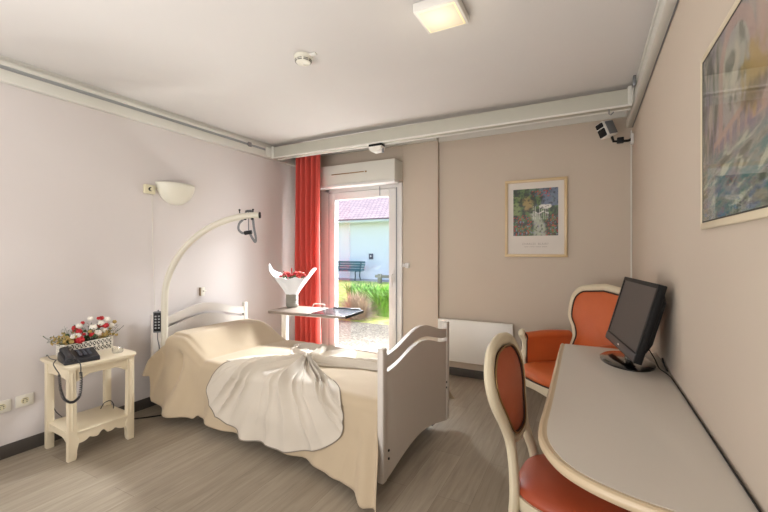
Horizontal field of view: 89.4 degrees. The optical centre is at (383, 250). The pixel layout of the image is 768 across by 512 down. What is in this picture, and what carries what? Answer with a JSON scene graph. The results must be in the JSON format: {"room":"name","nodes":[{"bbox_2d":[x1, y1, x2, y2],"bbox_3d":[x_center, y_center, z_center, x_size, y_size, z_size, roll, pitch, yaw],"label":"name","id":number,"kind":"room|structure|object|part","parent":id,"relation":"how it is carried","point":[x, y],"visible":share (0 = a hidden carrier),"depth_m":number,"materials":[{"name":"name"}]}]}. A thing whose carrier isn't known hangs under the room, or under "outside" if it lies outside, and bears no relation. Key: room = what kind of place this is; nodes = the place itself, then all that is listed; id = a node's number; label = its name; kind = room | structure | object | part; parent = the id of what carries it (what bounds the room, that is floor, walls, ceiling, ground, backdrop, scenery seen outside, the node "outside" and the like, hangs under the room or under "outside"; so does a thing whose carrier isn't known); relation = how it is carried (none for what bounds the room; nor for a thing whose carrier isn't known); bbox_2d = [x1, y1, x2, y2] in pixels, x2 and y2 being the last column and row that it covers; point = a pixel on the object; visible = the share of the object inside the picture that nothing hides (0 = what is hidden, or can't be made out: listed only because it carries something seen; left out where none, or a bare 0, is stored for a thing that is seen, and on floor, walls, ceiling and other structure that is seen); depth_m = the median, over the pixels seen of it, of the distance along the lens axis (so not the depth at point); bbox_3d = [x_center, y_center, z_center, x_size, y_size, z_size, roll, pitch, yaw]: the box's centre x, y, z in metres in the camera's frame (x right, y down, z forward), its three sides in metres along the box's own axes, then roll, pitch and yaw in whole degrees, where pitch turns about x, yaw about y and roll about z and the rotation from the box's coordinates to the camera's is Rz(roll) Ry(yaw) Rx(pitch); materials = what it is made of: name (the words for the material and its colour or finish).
{"room":"care facility","nodes":[
{"label":"care facility","id":0,"kind":"room"},
{"bbox_2d":[0,82,295,445],"bbox_3d":[-2.442,0.045,2.640,0.200,2.550,6.000,0,0,28],"label":"wall","id":1,"kind":"structure","parent":0,"point":[76,214],"depth_m":3.03,"materials":[{"name":"white paint"}]},
{"bbox_2d":[0,399,10,412],"bbox_3d":[-2.415,0.987,2.450,0.023,0.076,0.092,0,0,28],"label":"wall socket","id":2,"kind":"object","parent":1,"relation":"attached to","point":[5,405],"visible":1,"depth_m":2.47,"materials":[{"name":"white plastic"}]},
{"bbox_2d":[15,392,33,407],"bbox_3d":[-2.361,0.982,2.552,0.023,0.076,0.092,0,0,28],"label":"wall socket","id":3,"kind":"object","parent":1,"relation":"attached to","point":[26,399],"visible":1,"depth_m":2.55,"materials":[{"name":"plastic"}]},
{"bbox_2d":[21,397,28,403],"bbox_3d":[-2.361,0.982,2.552,0.002,0.043,0.043,0,0,28],"label":"socket","id":4,"kind":"object","parent":3,"relation":"attached to","point":[24,400],"depth_m":2.55,"materials":[{"name":"beige plastic"}]},
{"bbox_2d":[0,397,156,459],"bbox_3d":[-2.365,1.278,2.559,0.012,0.085,5.530,0,0,28],"label":"baseboard","id":5,"kind":"structure","parent":1,"relation":"attached to","point":[14,448],"depth_m":2.58,"materials":[{"name":"black"}]},
{"bbox_2d":[143,184,156,193],"bbox_3d":[-1.963,-0.520,3.284,0.047,0.076,0.126,0,0,28],"label":"switch box","id":6,"kind":"object","parent":1,"relation":"attached to","point":[148,189],"visible":1,"depth_m":3.25,"materials":[{"name":"beige plastic"}]},
{"bbox_2d":[156,181,194,204],"bbox_3d":[-1.825,-0.505,3.462,0.126,0.185,0.356,0,0,28],"label":"wall lamp","id":7,"kind":"object","parent":1,"relation":"attached to","point":[174,193],"visible":1,"depth_m":3.40,"materials":[{"name":"glass"}]},
{"bbox_2d":[199,287,205,295],"bbox_3d":[-1.741,0.390,3.729,0.026,0.084,0.059,0,0,28],"label":"wall switch","id":8,"kind":"object","parent":1,"relation":"attached to","point":[202,290],"visible":1,"depth_m":3.72,"materials":[{"name":"plastic"}]},
{"bbox_2d":[0,375,546,511],"bbox_3d":[-0.747,1.380,1.749,4.030,0.120,6.000,0,0,28],"label":"floor","id":9,"kind":"structure","parent":0,"point":[458,463],"depth_m":2.28,"materials":[{"name":"plastic"}]},
{"bbox_2d":[40,346,135,462],"bbox_3d":[-2.020,1.019,2.675,0.435,0.602,0.421,0,0,31],"label":"nightstand","id":10,"kind":"object","parent":9,"relation":"on","point":[74,428],"visible":0.96,"depth_m":2.59,"materials":[{"name":"beige wood"}]},
{"bbox_3d":[-2.249,1.032,2.608,0.040,0.576,0.042,0,0,31],"label":"leg","id":11,"kind":"part","parent":10,"relation":"part of","materials":[{"name":"beige wood"}]},
{"bbox_3d":[-1.962,1.032,2.447,0.046,0.576,0.059,0,0,31],"label":"leg","id":12,"kind":"part","parent":10,"relation":"part of","materials":[{"name":"beige wood"}]},
{"bbox_2d":[53,347,99,403],"bbox_3d":[-1.986,0.784,2.505,0.297,0.306,0.236,0,0,40],"label":"telephone","id":13,"kind":"object","parent":10,"relation":"on","point":[65,356],"visible":1,"depth_m":2.48,"materials":[{"name":"black plastic"}]},
{"bbox_3d":[-1.930,0.844,2.384,0.126,0.186,0.044,0,0,-28],"label":"coiled cord","id":14,"kind":"part","parent":13,"relation":"part of","materials":[{"name":"black plastic"}]},
{"bbox_2d":[43,316,122,356],"bbox_3d":[-2.113,0.592,2.730,0.174,0.248,0.516,0,0,22],"label":"flower basket","id":15,"kind":"object","parent":10,"relation":"on","point":[76,340],"visible":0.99,"depth_m":2.74,"materials":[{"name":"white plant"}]},
{"bbox_3d":[-2.129,0.526,2.712,0.040,0.037,0.043,0,0,24],"label":"flower","id":16,"kind":"part","parent":15,"relation":"part of","materials":[{"name":"white plant"}]},
{"bbox_3d":[-2.098,0.613,2.672,0.060,0.056,0.065,0,0,24],"label":"flower","id":17,"kind":"part","parent":15,"relation":"part of","materials":[{"name":"red plant"}]},
{"bbox_3d":[-2.070,0.545,2.763,0.048,0.045,0.052,0,0,24],"label":"flower","id":18,"kind":"part","parent":15,"relation":"part of","materials":[{"name":"white plant"}]},
{"bbox_3d":[-2.050,0.586,2.782,0.044,0.041,0.047,0,0,24],"label":"flower","id":19,"kind":"part","parent":15,"relation":"part of","materials":[{"name":"white plant"}]},
{"bbox_2d":[48,404,126,433],"bbox_3d":[-2.018,1.154,2.671,0.352,0.016,0.370,0,0,31],"label":"shelf","id":20,"kind":"object","parent":10,"relation":"attached to","point":[94,419],"depth_m":2.63,"materials":[{"name":"beige wood"}]},
{"bbox_3d":[-2.073,1.032,2.903,0.040,0.576,0.042,0,0,31],"label":"leg","id":21,"kind":"part","parent":10,"relation":"part of","materials":[{"name":"beige wood"}]},
{"bbox_3d":[-1.795,1.032,2.728,0.046,0.576,0.059,0,0,31],"label":"leg","id":22,"kind":"part","parent":10,"relation":"part of","materials":[{"name":"beige wood"}]},
{"bbox_2d":[134,415,161,418],"bbox_3d":[-1.848,1.315,3.109,0.494,0.011,0.066,0,0,-23],"label":"lead","id":23,"kind":"object","parent":9,"relation":"on","point":[155,415],"visible":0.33,"depth_m":3.07,"materials":[{"name":"black plastic"}]},
{"bbox_2d":[151,209,448,483],"bbox_3d":[-0.731,0.480,3.086,2.270,1.678,0.978,0,0,31],"label":"hospital bed","id":24,"kind":"object","parent":9,"relation":"on","point":[413,392],"depth_m":2.54,"materials":[{"name":"wood"}]},
{"bbox_3d":[-1.929,0.875,3.257,0.036,0.690,0.048,0,0,31],"label":"corner post","id":25,"kind":"part","parent":24,"relation":"part of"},
{"bbox_2d":[153,310,160,348],"bbox_3d":[-1.879,0.708,3.225,0.064,0.436,0.059,0,0,-19],"label":"remote","id":26,"kind":"object","parent":24,"relation":"hanging from","point":[156,314],"visible":0.94,"depth_m":3.20,"materials":[{"name":"black plastic"}]},
{"bbox_3d":[-1.691,0.854,3.657,0.022,0.733,0.890,0,0,31],"label":"headboard","id":27,"kind":"part","parent":24,"relation":"part of","materials":[{"name":"beige wood"}]},
{"bbox_3d":[-1.454,0.875,4.057,0.036,0.690,0.048,0,0,31],"label":"corner post","id":28,"kind":"part","parent":24,"relation":"part of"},
{"bbox_3d":[-1.158,-0.208,3.283,0.168,0.283,0.034,0,0,0],"label":"grab handle","id":29,"kind":"part","parent":24,"relation":"part of","materials":[{"name":"grey plastic"}]},
{"bbox_2d":[142,319,454,511],"bbox_3d":[-0.689,0.972,3.018,2.356,0.600,1.326,0,0,31],"label":"bedspread","id":30,"kind":"object","parent":24,"relation":"on","point":[179,373],"visible":0.62,"depth_m":2.92,"materials":[{"name":"beige fabric"}]},
{"bbox_2d":[206,343,390,452],"bbox_3d":[-0.468,0.999,2.869,1.483,0.505,1.031,0,0,31],"label":"throw","id":31,"kind":"object","parent":30,"relation":"on","point":[285,403],"visible":0.95,"depth_m":2.56,"materials":[{"name":"white fabric"}]},
{"bbox_3d":[-0.010,0.895,2.116,0.038,0.730,0.048,0,0,31],"label":"corner post","id":32,"kind":"part","parent":24,"relation":"part of","materials":[{"name":"beige wood"}]},
{"bbox_3d":[0.228,0.873,2.516,0.024,0.772,0.890,0,0,31],"label":"footboard","id":33,"kind":"part","parent":24,"relation":"part of","materials":[{"name":"beige wood"}]},
{"bbox_3d":[0.466,0.895,2.916,0.038,0.730,0.048,0,0,31],"label":"corner post","id":34,"kind":"part","parent":24,"relation":"part of","materials":[{"name":"grey wood"}]},
{"bbox_2d":[268,303,363,339],"bbox_3d":[-0.669,0.930,3.786,0.882,0.778,0.421,0,0,23],"label":"table","id":35,"kind":"object","parent":9,"relation":"on","point":[319,312],"visible":0.63,"depth_m":3.75,"materials":[{"name":"grey laminate"}]},
{"bbox_2d":[268,264,316,307],"bbox_3d":[-0.951,0.352,4.003,0.460,0.450,0.361,0,0,28],"label":"flower bouquet","id":36,"kind":"object","parent":35,"relation":"on","point":[293,285],"visible":1,"depth_m":3.94,"materials":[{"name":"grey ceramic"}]},
{"bbox_3d":[-0.947,0.507,4.000,0.128,0.140,0.128,0,0,28],"label":"pot","id":37,"kind":"part","parent":36,"relation":"part of","materials":[{"name":"grey ceramic"}]},
{"bbox_3d":[-0.747,0.618,3.801,0.707,0.030,0.170,0,0,23],"label":"under frame","id":38,"kind":"part","parent":35,"relation":"part of","materials":[{"name":"white paint"}]},
{"bbox_2d":[309,307,363,318],"bbox_3d":[-0.443,0.583,3.679,0.413,0.038,0.427,0,0,28],"label":"tray","id":39,"kind":"object","parent":35,"relation":"on","point":[335,312],"depth_m":3.63,"materials":[{"name":"plastic"}]},
{"bbox_2d":[484,332,630,511],"bbox_3d":[0.690,0.828,1.404,0.592,0.996,0.467,0,0,34],"label":"dining chair","id":40,"kind":"object","parent":9,"relation":"on","point":[538,486],"visible":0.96,"depth_m":1.41,"materials":[{"name":"beige wood"}]},
{"bbox_3d":[0.494,0.536,1.538,0.107,0.321,0.351,0,0,34],"label":"nail trim","id":41,"kind":"part","parent":40,"relation":"part of","materials":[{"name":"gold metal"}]},
{"bbox_3d":[0.506,0.826,1.530,0.136,0.993,0.435,0,0,34],"label":"frame","id":42,"kind":"part","parent":40,"relation":"part of","materials":[{"name":"beige wood"}]},
{"bbox_3d":[0.524,0.704,1.518,0.035,0.051,0.211,0,0,34],"label":"rail","id":43,"kind":"part","parent":40,"relation":"part of","materials":[{"name":"beige wood"}]},
{"bbox_3d":[0.731,0.890,1.380,0.490,0.050,0.457,0,0,34],"label":"seat rail","id":44,"kind":"part","parent":40,"relation":"part of","materials":[{"name":"beige wood"}]},
{"bbox_3d":[0.731,0.843,1.380,0.483,0.051,0.450,0,0,34],"label":"seat","id":45,"kind":"part","parent":40,"relation":"part of","materials":[{"name":"orange leather"}]},
{"bbox_2d":[518,284,620,396],"bbox_3d":[1.415,0.794,2.922,0.712,1.079,0.701,0,0,-17],"label":"armchair","id":46,"kind":"object","parent":9,"relation":"on","point":[591,307],"visible":0.41,"depth_m":3.08,"materials":[{"name":"orange leather"}]},
{"bbox_3d":[1.128,0.793,3.146,0.067,0.327,0.074,0,0,-17],"label":"arm post","id":47,"kind":"part","parent":46,"relation":"part of","materials":[{"name":"beige wood"}]},
{"bbox_3d":[1.348,0.995,2.903,0.553,0.081,0.567,0,0,-17],"label":"seat rail","id":48,"kind":"part","parent":46,"relation":"part of","materials":[{"name":"beige wood"}]},
{"bbox_3d":[1.348,0.915,2.903,0.539,0.090,0.553,0,0,-17],"label":"seat","id":49,"kind":"part","parent":46,"relation":"part of","materials":[{"name":"orange leather"}]},
{"bbox_3d":[1.344,0.796,3.202,0.425,0.288,0.086,0,0,-14],"label":"armrest","id":50,"kind":"part","parent":46,"relation":"part of","materials":[{"name":"orange leather"}]},
{"bbox_3d":[1.661,0.590,3.001,0.179,0.669,0.662,0,0,-17],"label":"frame","id":51,"kind":"part","parent":46,"relation":"part of","materials":[{"name":"beige wood"}]},
{"bbox_3d":[1.658,0.605,3.000,0.153,0.587,0.555,0,0,-17],"label":"backrest","id":52,"kind":"part","parent":46,"relation":"part of","materials":[{"name":"orange leather"}]},
{"bbox_3d":[1.512,0.796,2.661,0.425,0.288,0.086,0,0,-20],"label":"armrest","id":53,"kind":"part","parent":46,"relation":"part of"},
{"bbox_2d":[538,343,758,511],"bbox_3d":[0.933,0.945,1.573,0.488,0.750,1.617,0,0,28],"label":"desk","id":54,"kind":"object","parent":9,"relation":"on","point":[631,440],"visible":0.94,"depth_m":1.16,"materials":[{"name":"laminate"}]},
{"bbox_3d":[0.756,0.584,1.618,0.359,0.029,1.679,0,0,13],"label":"edge moulding","id":55,"kind":"part","parent":54,"relation":"part of","materials":[{"name":"beige wood"}]},
{"bbox_2d":[600,277,666,371],"bbox_3d":[1.248,0.358,1.999,0.236,0.421,0.560,0,0,18],"label":"monitor","id":56,"kind":"object","parent":54,"relation":"on","point":[640,305],"visible":1,"depth_m":1.88,"materials":[{"name":"black plastic"}]},
{"bbox_2d":[649,350,761,511],"bbox_3d":[1.056,0.514,1.383,0.087,0.111,1.331,0,0,28],"label":"cable","id":57,"kind":"object","parent":54,"relation":"on","point":[712,439],"visible":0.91,"depth_m":1.15,"materials":[{"name":"black plastic"}]},
{"bbox_2d":[0,0,657,146],"bbox_3d":[-0.747,-1.305,1.749,4.030,0.150,6.000,0,0,28],"label":"ceiling","id":58,"kind":"structure","parent":0,"point":[228,65],"depth_m":2.44,"materials":[{"name":"paint"}]},
{"bbox_2d":[0,55,295,166],"bbox_3d":[-2.368,-1.147,2.510,0.049,0.163,5.400,0,0,28],"label":"rail","id":59,"kind":"object","parent":58,"relation":"attached to","point":[12,72],"visible":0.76,"depth_m":3.02,"materials":[{"name":"metal"}]},
{"bbox_2d":[265,86,633,159],"bbox_3d":[0.278,-1.113,3.701,3.534,0.195,0.270,0,0,28],"label":"crossbeam","id":60,"kind":"object","parent":59,"relation":"attached to","point":[611,102],"visible":0.93,"depth_m":3.40,"materials":[{"name":"white paint"}]},
{"bbox_2d":[369,143,384,153],"bbox_3d":[-0.068,-1.020,3.882,0.157,0.090,0.090,0,0,28],"label":"trolley","id":61,"kind":"object","parent":60,"relation":"hanging from","point":[376,148],"visible":1,"depth_m":3.85,"materials":[{"name":"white plastic"}]},
{"bbox_2d":[294,52,316,65],"bbox_3d":[-0.491,-1.200,2.438,0.158,0.058,0.116,0,0,28],"label":"smoke detector","id":62,"kind":"object","parent":58,"relation":"attached to","point":[301,58],"visible":1,"depth_m":2.41,"materials":[{"name":"plastic"}]},
{"bbox_2d":[413,0,468,33],"bbox_3d":[0.293,-1.205,1.976,0.224,0.048,0.224,0,0,28],"label":"ceiling light","id":63,"kind":"object","parent":58,"relation":"attached to","point":[435,16],"visible":1,"depth_m":1.94,"materials":[{"name":"white paint"}]},
{"bbox_2d":[419,4,463,31],"bbox_3d":[0.293,-1.185,1.976,0.180,0.010,0.180,0,0,28],"label":"diffuser","id":64,"kind":"object","parent":63,"relation":"attached to","point":[441,17],"depth_m":1.96,"materials":[{"name":"white plastic"}]},
{"bbox_2d":[626,0,678,127],"bbox_3d":[0.828,-1.137,0.915,0.066,0.185,5.550,0,0,28],"label":"rail","id":65,"kind":"object","parent":58,"relation":"attached to","point":[665,10],"visible":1,"depth_m":2.13,"materials":[{"name":"metal"}]},
{"bbox_3d":[-0.501,-1.207,4.382,1.465,0.044,0.040,0,0,28],"label":"rail","id":66,"kind":"object","parent":58,"relation":"attached to","visible":0},
{"bbox_2d":[295,155,320,343],"bbox_3d":[-0.903,0.050,4.583,0.380,2.460,0.121,0,0,28],"label":"curtain","id":67,"kind":"object","parent":66,"relation":"hanging from","point":[307,196],"visible":0.82,"depth_m":4.54,"materials":[{"name":"red fabric"}]},
{"bbox_2d":[402,263,409,267],"bbox_3d":[0.243,0.160,4.322,0.083,0.060,0.037,0,0,28],"label":"light switch","id":68,"kind":"object","parent":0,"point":[406,265],"depth_m":4.30,"materials":[{"name":"white plastic"}]},
{"bbox_2d":[320,117,631,370],"bbox_3d":[0.591,0.045,4.293,3.630,2.550,0.250,0,0,28],"label":"wall","id":69,"kind":"structure","parent":0,"point":[454,191],"depth_m":3.92,"materials":[{"name":"beige paint"}]},
{"bbox_2d":[320,158,402,189],"bbox_3d":[-0.336,-0.872,4.515,1.122,0.252,0.216,0,0,28],"label":"box","id":70,"kind":"object","parent":69,"relation":"attached to","point":[386,171],"visible":0.84,"depth_m":4.36,"materials":[{"name":"white plastic"}]},
{"bbox_2d":[321,182,402,353],"bbox_3d":[-0.294,0.275,4.587,1.110,2.090,0.134,0,0,28],"label":"door","id":71,"kind":"structure","parent":69,"relation":"in","point":[330,198],"depth_m":4.62,"materials":[{"name":"white plastic"}]},
{"bbox_3d":[0.092,0.300,4.340,0.028,0.180,0.058,0,0,28],"label":"handle","id":72,"kind":"part","parent":71,"relation":"part of","materials":[{"name":"white plastic"}]},
{"bbox_2d":[320,111,626,156],"bbox_3d":[0.535,-1.202,4.187,3.630,0.055,0.090,0,0,28],"label":"trim","id":73,"kind":"structure","parent":69,"relation":"attached to","point":[621,114],"depth_m":3.83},
{"bbox_2d":[438,318,512,364],"bbox_3d":[0.930,0.932,3.981,0.770,0.435,0.083,0,0,28],"label":"heater","id":74,"kind":"object","parent":69,"relation":"attached to","point":[469,341],"visible":0.52,"depth_m":3.96,"materials":[{"name":"white paint"}]},
{"bbox_2d":[449,367,526,386],"bbox_3d":[1.189,1.278,3.862,2.170,0.085,0.057,0,0,28],"label":"baseboard","id":75,"kind":"structure","parent":69,"relation":"attached to","point":[475,374],"depth_m":4.05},
{"bbox_2d":[505,176,567,256],"bbox_3d":[1.456,-0.318,3.737,0.563,0.752,0.025,0,0,28],"label":"framed print","id":76,"kind":"object","parent":69,"relation":"attached to","point":[536,210],"visible":1,"depth_m":3.73,"materials":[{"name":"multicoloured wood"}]},
{"bbox_2d":[595,120,633,144],"bbox_3d":[1.953,-0.999,3.272,0.336,0.199,0.119,0,0,-13],"label":"wall speaker","id":77,"kind":"object","parent":69,"relation":"attached to","point":[607,129],"visible":1,"depth_m":3.23,"materials":[{"name":"white paint"}]},
{"bbox_3d":[1.799,-1.039,3.238,0.017,0.052,0.072,0,0,-17],"label":"tweeter panel","id":78,"kind":"part","parent":77,"relation":"part of","materials":[{"name":"black plastic"}]},
{"bbox_2d":[598,128,606,138],"bbox_3d":[1.818,-0.981,3.229,0.026,0.080,0.079,0,0,-20],"label":"grille","id":79,"kind":"object","parent":77,"relation":"attached to","point":[602,132],"depth_m":3.23,"materials":[{"name":"black plastic"}]},
{"bbox_3d":[1.881,-1.028,3.214,0.113,0.127,0.032,0,0,-20],"label":"panel","id":80,"kind":"part","parent":77,"relation":"part of","materials":[{"name":"grey plastic"}]},
{"bbox_3d":[2.097,-0.945,3.281,0.021,0.090,0.060,0,0,28],"label":"wall plate","id":81,"kind":"part","parent":77,"relation":"part of","materials":[{"name":"white paint"}]},
{"bbox_2d":[630,130,631,277],"bbox_3d":[2.154,0.090,3.380,0.012,2.280,0.012,0,0,28],"label":"trim","id":82,"kind":"structure","parent":69,"relation":"attached to","point":[631,130],"depth_m":3.38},
{"bbox_2d":[632,0,767,511],"bbox_3d":[0.948,0.045,0.857,0.200,2.550,6.000,0,0,28],"label":"wall","id":83,"kind":"structure","parent":0,"point":[711,338],"depth_m":1.37,"materials":[{"name":"beige paint"}]},
{"bbox_2d":[700,0,767,229],"bbox_3d":[0.833,-0.348,0.873,0.013,0.557,0.900,0,0,28],"label":"framed painting","id":84,"kind":"object","parent":83,"relation":"attached to","point":[734,66],"visible":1,"depth_m":0.97,"materials":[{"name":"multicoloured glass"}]},
{"label":"outside","id":85,"kind":"structure","parent":0,"visible":0},
{"bbox_2d":[338,278,388,281],"bbox_3d":[1.227,1.425,17.375,30.000,0.110,1.300,0,0,28],"label":"garden path","id":86,"kind":"structure","parent":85,"point":[349,279],"depth_m":18.65,"materials":[{"name":"concrete"}]},
{"bbox_2d":[338,261,364,280],"bbox_3d":[-1.761,0.934,18.460,1.700,0.897,0.614,0,0,28],"label":"garden bench","id":87,"kind":"object","parent":86,"relation":"on","point":[351,267],"visible":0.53,"depth_m":18.54,"materials":[{"name":"wood"}]},
{"bbox_3d":[-1.654,0.708,18.664,1.700,0.445,0.120,0,0,28],"label":"backrest","id":88,"kind":"part","parent":87,"relation":"part of","materials":[{"name":"teal wood"}]},
{"bbox_2d":[338,197,388,279],"bbox_3d":[0.393,-1.338,21.161,20.000,5.437,6.174,0,0,28],"label":"house","id":89,"kind":"structure","parent":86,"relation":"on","point":[363,224],"depth_m":19.09,"materials":[{"name":"paint"}]},
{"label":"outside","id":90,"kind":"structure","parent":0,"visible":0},
{"bbox_2d":[338,320,388,351],"bbox_3d":[0.265,1.430,5.877,13.000,0.100,2.250,0,0,28],"label":"gravel yard","id":91,"kind":"structure","parent":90,"point":[372,336],"depth_m":6.34,"materials":[{"name":"white gravel"}]},
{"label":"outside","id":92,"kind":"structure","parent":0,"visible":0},
{"bbox_2d":[338,280,388,324],"bbox_3d":[-1.135,1.430,12.883,30.000,0.100,8.850,0,0,28],"label":"lawn","id":93,"kind":"structure","parent":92,"point":[384,320],"depth_m":11.90,"materials":[{"name":"green plant"}]},
{"bbox_2d":[338,287,386,321],"bbox_3d":[-0.556,1.065,7.876,1.438,0.671,1.374,0,0,28],"label":"dry bush","id":94,"kind":"object","parent":93,"relation":"on","point":[355,301],"visible":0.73,"depth_m":7.75,"materials":[{"name":"beige plant"}]},
{"bbox_2d":[341,280,383,302],"bbox_3d":[-0.554,1.094,10.363,1.219,0.592,1.410,0,0,-29],"label":"leafy plant","id":95,"kind":"object","parent":93,"relation":"on","point":[354,284],"visible":0.13,"depth_m":10.38,"materials":[{"name":"green plant"}]},
{"bbox_2d":[345,283,387,311],"bbox_3d":[-0.322,1.075,9.044,1.473,0.629,1.223,0,0,28],"label":"leafy plant","id":96,"kind":"object","parent":93,"relation":"on","point":[358,289],"visible":0.3,"depth_m":8.95,"materials":[{"name":"green plant"}]},
{"bbox_2d":[364,284,388,316],"bbox_3d":[0.110,1.048,8.305,1.219,0.684,1.322,0,0,-27],"label":"leafy plant","id":97,"kind":"object","parent":93,"relation":"on","point":[382,298],"visible":0.38,"depth_m":8.15,"materials":[{"name":"green plant"}]},
{"bbox_2d":[375,274,388,282],"bbox_3d":[0.468,1.180,16.253,1.900,0.400,0.147,0,0,28],"label":"fence","id":98,"kind":"object","parent":93,"relation":"on","point":[379,276],"visible":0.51,"depth_m":16.52,"materials":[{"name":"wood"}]},
{"bbox_3d":[-0.180,1.180,16.590,0.160,0.400,0.140,0,0,28],"label":"post","id":99,"kind":"part","parent":98,"relation":"part of","materials":[{"name":"brown wood"}]},
{"bbox_3d":[0.475,1.080,16.268,1.900,0.120,0.114,0,0,28],"label":"rail","id":100,"kind":"part","parent":98,"relation":"part of","materials":[{"name":"brown wood"}]}
]}

